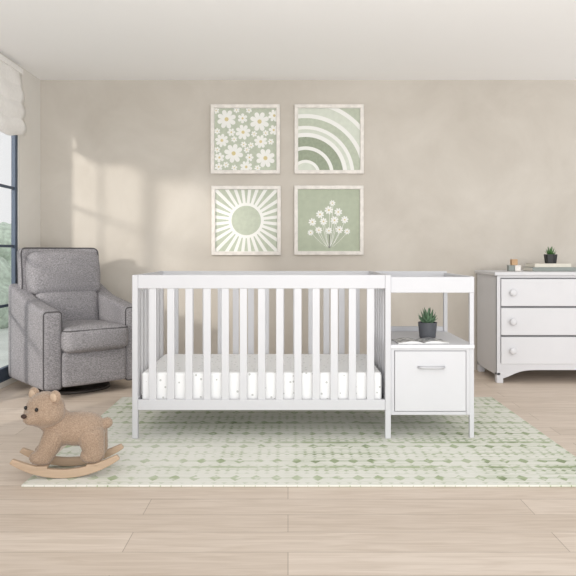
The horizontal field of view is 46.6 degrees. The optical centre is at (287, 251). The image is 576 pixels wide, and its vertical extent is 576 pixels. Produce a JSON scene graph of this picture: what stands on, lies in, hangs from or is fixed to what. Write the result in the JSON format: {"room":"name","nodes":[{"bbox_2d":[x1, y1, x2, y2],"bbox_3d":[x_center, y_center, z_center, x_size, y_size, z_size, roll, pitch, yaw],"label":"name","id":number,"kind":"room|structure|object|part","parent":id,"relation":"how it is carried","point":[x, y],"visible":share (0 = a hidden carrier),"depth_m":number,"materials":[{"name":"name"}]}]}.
{"room":"children's room","nodes":[
{"label":"children's room","id":0,"kind":"room"},
{"bbox_2d":[0,52,39,388],"bbox_3d":[-2.135,-0.230,2.350,0.050,2.470,6.700,0,0,0],"label":"wall","id":1,"kind":"structure","parent":0,"point":[29,144],"depth_m":5.46,"materials":[{"name":"paint"}]},
{"bbox_2d":[0,135,17,382],"bbox_3d":[-2.134,-0.095,4.245,0.033,2.120,1.990,0,0,0],"label":"window","id":2,"kind":"structure","parent":1,"relation":"in","point":[4,375],"depth_m":5.20,"materials":[{"name":"paint"}]},
{"bbox_2d":[0,54,26,135],"bbox_3d":[-2.078,-1.149,4.230,0.062,0.572,2.061,0,0,0],"label":"roman shade","id":3,"kind":"object","parent":1,"relation":"attached to","point":[12,95],"visible":1,"depth_m":5.01,"materials":[{"name":"white fabric"}]},
{"bbox_2d":[0,370,575,575],"bbox_3d":[0.720,1.045,2.410,5.760,0.080,6.820,0,0,0],"label":"floor","id":4,"kind":"structure","parent":0,"point":[45,531],"depth_m":2.49,"materials":[{"name":"brown wood"}]},
{"bbox_2d":[8,247,131,394],"bbox_3d":[-1.574,0.485,4.950,0.734,1.040,0.826,0,0,-41],"label":"armchair","id":5,"kind":"object","parent":4,"relation":"on","point":[68,333],"visible":1,"depth_m":4.82,"materials":[{"name":"fabric"}]},
{"bbox_3d":[-1.812,0.587,4.766,0.134,0.701,0.711,0,0,-41],"label":"armrest","id":6,"kind":"part","parent":5,"relation":"part of","materials":[{"name":"grey fabric"}]},
{"bbox_3d":[-1.774,0.431,5.180,0.618,0.932,0.215,0,0,-41],"label":"backrest","id":7,"kind":"part","parent":5,"relation":"part of","materials":[{"name":"grey fabric"}]},
{"bbox_2d":[25,251,99,320],"bbox_3d":[-1.694,0.300,5.089,0.566,0.616,0.227,0,0,-41],"label":"cushion","id":8,"kind":"object","parent":5,"relation":"on","point":[68,282],"depth_m":5.02,"materials":[{"name":"grey fabric"}]},
{"bbox_3d":[-1.361,0.803,4.705,0.476,0.241,0.048,0,0,-41],"label":"footrest panel","id":9,"kind":"part","parent":5,"relation":"part of","materials":[{"name":"grey fabric"}]},
{"bbox_2d":[61,319,127,352],"bbox_3d":[-1.490,0.605,4.854,0.508,0.206,0.571,0,0,-41],"label":"seat cushion","id":10,"kind":"object","parent":5,"relation":"on","point":[77,335],"depth_m":4.66,"materials":[{"name":"grey fabric"}]},
{"bbox_3d":[-1.359,0.587,5.160,0.134,0.701,0.711,0,0,-41],"label":"armrest","id":11,"kind":"part","parent":5,"relation":"part of","materials":[{"name":"grey fabric"}]},
{"bbox_2d":[21,397,575,486],"bbox_3d":[0.130,1.000,3.725,2.540,0.010,1.740,0,0,0],"label":"area rug","id":12,"kind":"object","parent":4,"relation":"on","point":[172,448],"visible":0.89,"depth_m":3.33,"materials":[{"name":"green fabric"}]},
{"bbox_2d":[9,387,123,477],"bbox_3d":[-0.990,0.801,3.016,0.480,0.385,0.252,0,0,-8],"label":"toy","id":13,"kind":"object","parent":12,"relation":"on","point":[44,410],"visible":1,"depth_m":2.95,"materials":[{"name":"brown fur"}]},
{"bbox_2d":[132,271,474,438],"bbox_3d":[0.083,0.557,3.925,1.825,0.874,0.771,0,0,0],"label":"crib","id":14,"kind":"object","parent":12,"relation":"on","point":[418,379],"visible":0.9,"depth_m":3.57,"materials":[{"name":"paint"}]},
{"bbox_3d":[-0.815,0.558,3.575,0.030,0.872,0.030,0,0,0],"label":"leg","id":15,"kind":"part","parent":14,"relation":"part of","materials":[{"name":"white wood"}]},
{"bbox_3d":[-0.815,0.482,3.935,0.022,0.721,0.690,0,0,0],"label":"panel","id":16,"kind":"part","parent":14,"relation":"part of","materials":[{"name":"white wood"}]},
{"bbox_3d":[-0.815,0.558,4.295,0.030,0.872,0.030,0,0,0],"label":"leg","id":17,"kind":"part","parent":14,"relation":"part of","materials":[{"name":"white wood"}]},
{"bbox_3d":[-0.141,0.482,3.575,1.318,0.721,0.022,0,0,0],"label":"panel","id":18,"kind":"part","parent":14,"relation":"part of","materials":[{"name":"white wood"}]},
{"bbox_2d":[142,354,381,398],"bbox_3d":[-0.141,0.726,3.935,1.294,0.155,0.666,0,0,0],"label":"mattress","id":19,"kind":"object","parent":14,"relation":"on","point":[216,359],"visible":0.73,"depth_m":3.60,"materials":[{"name":"white fabric"}]},
{"bbox_3d":[-0.141,0.482,4.295,1.318,0.721,0.022,0,0,0],"label":"panel","id":20,"kind":"part","parent":14,"relation":"part of","materials":[{"name":"white wood"}]},
{"bbox_3d":[0.533,0.482,3.935,0.022,0.721,0.690,0,0,0],"label":"panel","id":21,"kind":"part","parent":14,"relation":"part of","materials":[{"name":"white wood"}]},
{"bbox_3d":[0.533,0.558,3.575,0.030,0.872,0.030,0,0,0],"label":"leg","id":22,"kind":"part","parent":14,"relation":"part of","materials":[{"name":"white wood"}]},
{"bbox_3d":[0.759,0.480,4.190,0.423,0.030,0.020,0,0,0],"label":"shelf rail","id":23,"kind":"part","parent":14,"relation":"part of","materials":[{"name":"white wood"}]},
{"bbox_2d":[392,337,448,343],"bbox_3d":[0.725,0.487,3.685,0.276,0.014,0.160,0,0,-4],"label":"open magazine","id":24,"kind":"object","parent":14,"relation":"on","point":[405,340],"visible":1,"depth_m":3.64,"materials":[{"name":"white paper"}]},
{"bbox_2d":[375,271,473,292],"bbox_3d":[0.771,0.169,3.888,0.447,0.098,0.633,0,0,0],"label":"tray","id":25,"kind":"object","parent":14,"relation":"on","point":[397,281],"depth_m":3.57,"materials":[{"name":"white wood"}]},
{"bbox_2d":[418,307,437,337],"bbox_3d":[0.805,0.405,3.859,0.116,0.179,0.115,0,0,0],"label":"potted succulent","id":26,"kind":"object","parent":14,"relation":"on","point":[427,327],"visible":0.95,"depth_m":3.83,"materials":[{"name":"green plant"}]},
{"bbox_2d":[418,321,436,337],"bbox_3d":[0.805,0.449,3.860,0.108,0.090,0.108,0,0,0],"label":"pot","id":27,"kind":"object","parent":26,"relation":"attached to","point":[426,328],"depth_m":3.82,"materials":[{"name":"grey ceramic"}]},
{"bbox_3d":[0.760,0.690,3.580,0.379,0.320,0.016,0,0,0],"label":"drawer","id":28,"kind":"part","parent":14,"relation":"part of","materials":[{"name":"white wood"}]},
{"bbox_3d":[0.765,0.615,3.557,0.149,0.014,0.035,0,0,0],"label":"handle","id":29,"kind":"part","parent":14,"relation":"part of","materials":[{"name":"silver metal"}]},
{"bbox_2d":[391,331,474,348],"bbox_3d":[0.768,0.505,3.882,0.453,0.020,0.635,0,0,0],"label":"shelf","id":30,"kind":"object","parent":14,"relation":"attached to","point":[455,342],"depth_m":3.62,"materials":[{"name":"paint"}]},
{"bbox_3d":[0.983,0.600,4.182,0.024,0.789,0.024,0,0,0],"label":"leg","id":31,"kind":"part","parent":14,"relation":"part of","materials":[{"name":"white wood"}]},
{"bbox_3d":[0.983,0.600,3.587,0.024,0.789,0.024,0,0,0],"label":"leg","id":32,"kind":"part","parent":14,"relation":"part of","materials":[{"name":"white wood"}]},
{"bbox_2d":[475,270,575,382],"bbox_3d":[2.230,0.579,5.373,1.300,0.852,0.583,0,0,0],"label":"dresser","id":33,"kind":"object","parent":4,"relation":"on","point":[526,320],"visible":1,"depth_m":5.12,"materials":[{"name":"paint"}]},
{"bbox_3d":[1.625,0.965,5.635,0.050,0.080,0.050,0,0,0],"label":"leg","id":34,"kind":"part","parent":33,"relation":"part of","materials":[{"name":"paint"}]},
{"bbox_3d":[1.625,0.965,5.151,0.050,0.080,0.050,0,0,0],"label":"leg","id":35,"kind":"part","parent":33,"relation":"part of","materials":[{"name":"paint"}]},
{"bbox_2d":[507,265,514,270],"bbox_3d":[1.775,0.129,5.330,0.047,0.047,0.047,0,0,0],"label":"block","id":36,"kind":"object","parent":33,"relation":"on","point":[509,267],"visible":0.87,"depth_m":5.31,"materials":[{"name":"wood"}]},
{"bbox_2d":[510,259,517,264],"bbox_3d":[1.800,0.081,5.330,0.047,0.047,0.047,0,0,0],"label":"block","id":37,"kind":"object","parent":36,"relation":"on","point":[512,261],"visible":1,"depth_m":5.31,"materials":[{"name":"brown wood"}]},
{"bbox_3d":[1.718,0.755,5.103,0.054,0.054,0.042,0,0,0],"label":"knob","id":38,"kind":"part","parent":33,"relation":"part of","materials":[{"name":"paint"}]},
{"bbox_3d":[1.718,0.533,5.103,0.054,0.054,0.042,0,0,0],"label":"knob","id":39,"kind":"part","parent":33,"relation":"part of","materials":[{"name":"paint"}]},
{"bbox_3d":[1.718,0.311,5.103,0.054,0.054,0.042,0,0,0],"label":"knob","id":40,"kind":"part","parent":33,"relation":"part of","materials":[{"name":"paint"}]},
{"bbox_2d":[515,265,520,270],"bbox_3d":[1.825,0.129,5.330,0.047,0.047,0.047,0,0,0],"label":"block","id":41,"kind":"object","parent":33,"relation":"on","point":[517,267],"visible":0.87,"depth_m":5.31,"materials":[{"name":"white wood"}]},
{"bbox_3d":[2.230,0.755,5.134,1.194,0.208,0.024,0,0,0],"label":"drawer","id":42,"kind":"part","parent":33,"relation":"part of","materials":[{"name":"paint"}]},
{"bbox_3d":[2.230,0.533,5.134,1.194,0.208,0.024,0,0,0],"label":"drawer","id":43,"kind":"part","parent":33,"relation":"part of","materials":[{"name":"paint"}]},
{"bbox_3d":[2.230,0.311,5.134,1.194,0.208,0.024,0,0,0],"label":"drawer","id":44,"kind":"part","parent":33,"relation":"part of","materials":[{"name":"paint"}]},
{"bbox_2d":[523,267,575,270],"bbox_3d":[2.090,0.136,5.360,0.340,0.032,0.220,0,0,0],"label":"book","id":45,"kind":"object","parent":33,"relation":"on","point":[524,268],"visible":0.95,"depth_m":5.25,"materials":[{"name":"grey paper"}]},
{"bbox_2d":[525,263,570,266],"bbox_3d":[2.080,0.105,5.360,0.290,0.028,0.200,0,0,-2],"label":"book","id":46,"kind":"object","parent":45,"relation":"on","point":[527,264],"visible":1,"depth_m":5.26,"materials":[{"name":"beige paper"}]},
{"bbox_2d":[544,246,556,262],"bbox_3d":[2.100,0.021,5.350,0.102,0.140,0.102,0,0,22],"label":"potted plant","id":47,"kind":"object","parent":46,"relation":"on","point":[550,257],"visible":0.99,"depth_m":5.31,"materials":[{"name":"green plant"}]},
{"bbox_3d":[2.100,0.054,5.350,0.102,0.072,0.102,0,0,22],"label":"pot","id":48,"kind":"part","parent":47,"relation":"part of","materials":[{"name":"black ceramic"}]},
{"bbox_2d":[0,0,575,79],"bbox_3d":[0.720,-1.515,4.210,5.760,0.100,3.220,0,0,0],"label":"ceiling","id":49,"kind":"structure","parent":0,"point":[49,39],"depth_m":4.55,"materials":[{"name":"white paint"}]},
{"bbox_2d":[40,80,575,369],"bbox_3d":[0.720,-0.230,5.760,5.760,2.470,0.120,0,0,0],"label":"wall","id":50,"kind":"structure","parent":0,"point":[462,177],"depth_m":5.70,"materials":[{"name":"beige paint"}]},
{"bbox_2d":[211,104,279,173],"bbox_3d":[-0.362,-0.958,5.681,0.588,0.588,0.034,0,0,0],"label":"framed art print","id":51,"kind":"object","parent":50,"relation":"attached to","point":[245,138],"visible":1,"depth_m":5.68,"materials":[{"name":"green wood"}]},
{"bbox_2d":[211,186,280,254],"bbox_3d":[-0.355,-0.268,5.681,0.588,0.588,0.034,0,0,0],"label":"framed art print","id":52,"kind":"object","parent":50,"relation":"attached to","point":[245,220],"visible":1,"depth_m":5.68,"materials":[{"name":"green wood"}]},
{"bbox_2d":[294,104,363,173],"bbox_3d":[0.349,-0.958,5.681,0.588,0.588,0.034,0,0,0],"label":"framed art print","id":53,"kind":"object","parent":50,"relation":"attached to","point":[328,138],"visible":1,"depth_m":5.68,"materials":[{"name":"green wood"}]},
{"bbox_2d":[294,185,363,254],"bbox_3d":[0.347,-0.270,5.681,0.588,0.588,0.034,0,0,0],"label":"framed art print","id":54,"kind":"object","parent":50,"relation":"attached to","point":[328,219],"visible":1,"depth_m":5.69,"materials":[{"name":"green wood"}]},
{"label":"outside","id":55,"kind":"structure","parent":0,"visible":0},
{"bbox_2d":[0,327,7,367],"bbox_3d":[-8.085,1.155,6.000,11.830,0.100,24.000,0,0,0],"label":"ground","id":56,"kind":"structure","parent":55,"point":[3,332],"depth_m":7.74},
{"bbox_2d":[0,222,10,328],"bbox_3d":[-5.830,0.342,12.001,4.270,2.163,6.982,0,0,0],"label":"hedge","id":57,"kind":"object","parent":56,"relation":"on","point":[5,228],"visible":0.12,"depth_m":9.91,"materials":[{"name":"green plant"}]}
]}

